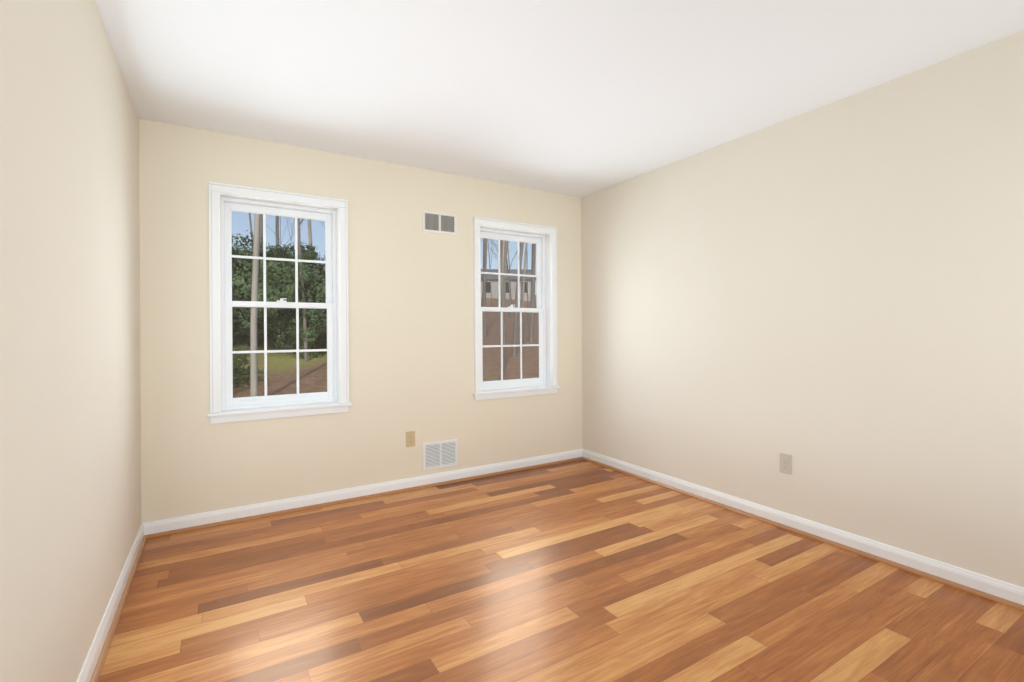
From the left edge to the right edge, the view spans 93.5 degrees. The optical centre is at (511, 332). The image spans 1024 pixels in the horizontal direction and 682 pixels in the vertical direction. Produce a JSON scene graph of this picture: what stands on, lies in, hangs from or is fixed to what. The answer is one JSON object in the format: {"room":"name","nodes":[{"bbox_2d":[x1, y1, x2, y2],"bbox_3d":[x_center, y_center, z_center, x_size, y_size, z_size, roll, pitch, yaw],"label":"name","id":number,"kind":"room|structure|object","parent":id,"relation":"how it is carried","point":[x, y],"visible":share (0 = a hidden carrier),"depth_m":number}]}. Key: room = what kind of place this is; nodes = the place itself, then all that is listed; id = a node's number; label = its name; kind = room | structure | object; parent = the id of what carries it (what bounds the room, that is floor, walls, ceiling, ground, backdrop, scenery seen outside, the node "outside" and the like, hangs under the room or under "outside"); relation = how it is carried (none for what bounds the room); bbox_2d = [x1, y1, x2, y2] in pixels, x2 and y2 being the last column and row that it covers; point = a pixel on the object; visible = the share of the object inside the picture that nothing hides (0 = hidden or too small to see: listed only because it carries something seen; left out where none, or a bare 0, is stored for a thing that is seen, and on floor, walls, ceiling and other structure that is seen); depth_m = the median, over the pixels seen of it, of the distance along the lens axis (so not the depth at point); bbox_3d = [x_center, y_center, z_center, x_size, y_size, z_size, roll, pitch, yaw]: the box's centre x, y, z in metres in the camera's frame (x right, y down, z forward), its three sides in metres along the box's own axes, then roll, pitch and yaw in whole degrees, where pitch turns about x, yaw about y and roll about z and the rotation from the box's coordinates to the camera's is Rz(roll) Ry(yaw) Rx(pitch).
{"room":"empty room","nodes":[
{"label":"empty room","id":0,"kind":"room"},
{"bbox_2d":[0,0,140,681],"bbox_3d":[-0.988,-0.031,0.718,0.160,2.440,4.774,0,0,-31],"label":"wall","id":1,"kind":"structure","parent":0,"point":[70,451],"depth_m":1.43},
{"bbox_2d":[76,523,146,681],"bbox_3d":[-0.941,1.145,0.836,0.031,0.088,4.614,0,0,-31],"label":"baseboard","id":2,"kind":"structure","parent":1,"relation":"attached to","point":[92,667],"depth_m":1.95},
{"bbox_2d":[139,118,582,522],"bbox_3d":[-0.793,-0.032,3.720,3.612,2.440,0.168,0,0,-31],"label":"wall","id":3,"kind":"structure","parent":0,"point":[411,318],"depth_m":3.45},
{"bbox_2d":[207,182,351,423],"bbox_3d":[-1.546,-0.181,3.241,0.861,1.491,0.196,0,0,-31],"label":"window","id":4,"kind":"structure","parent":3,"relation":"in","point":[278,305],"depth_m":3.26},
{"bbox_2d":[422,210,456,234],"bbox_3d":[-0.564,-0.854,3.770,0.286,0.165,0.011,0,0,-31],"label":"air vent","id":5,"kind":"object","parent":3,"relation":"in","point":[439,222],"visible":1,"depth_m":3.76},
{"bbox_2d":[423,439,457,470],"bbox_3d":[-0.555,0.957,3.763,0.290,0.210,0.020,0,0,-31],"label":"air vent","id":6,"kind":"object","parent":3,"relation":"in","point":[440,454],"visible":1,"depth_m":3.76},
{"bbox_2d":[473,217,559,399],"bbox_3d":[0.014,-0.192,4.190,0.861,1.491,0.196,0,0,-31],"label":"window","id":7,"kind":"structure","parent":3,"relation":"in","point":[515,316],"depth_m":4.24},
{"bbox_2d":[143,449,581,538],"bbox_3d":[-0.738,1.144,3.641,3.292,0.088,0.031,0,0,-31],"label":"baseboard","id":8,"kind":"structure","parent":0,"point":[169,526],"depth_m":3.35},
{"bbox_2d":[95,0,1023,196],"bbox_3d":[0.437,-1.320,1.683,3.612,0.120,4.934,0,0,-31],"label":"ceiling","id":9,"kind":"structure","parent":0,"point":[579,98],"depth_m":2.30},
{"bbox_2d":[98,459,1023,681],"bbox_3d":[0.453,1.240,1.683,3.612,0.120,4.934,0,0,-31],"label":"floor","id":10,"kind":"structure","parent":0,"point":[581,570],"depth_m":2.12},
{"bbox_2d":[581,30,1023,587],"bbox_3d":[1.961,-0.050,2.512,0.160,2.440,4.774,0,0,-31],"label":"wall","id":11,"kind":"structure","parent":0,"point":[829,297],"depth_m":2.62},
{"bbox_2d":[779,452,791,474],"bbox_3d":[1.640,0.787,2.890,0.010,0.118,0.072,0,0,-31],"label":"outlet","id":12,"kind":"object","parent":11,"relation":"attached to","point":[785,460],"visible":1,"depth_m":2.88},
{"bbox_2d":[582,449,1023,611],"bbox_3d":[1.846,1.127,2.530,0.031,0.088,4.614,0,0,-31],"label":"baseboard","id":13,"kind":"structure","parent":11,"relation":"attached to","point":[995,590],"depth_m":2.61}
]}

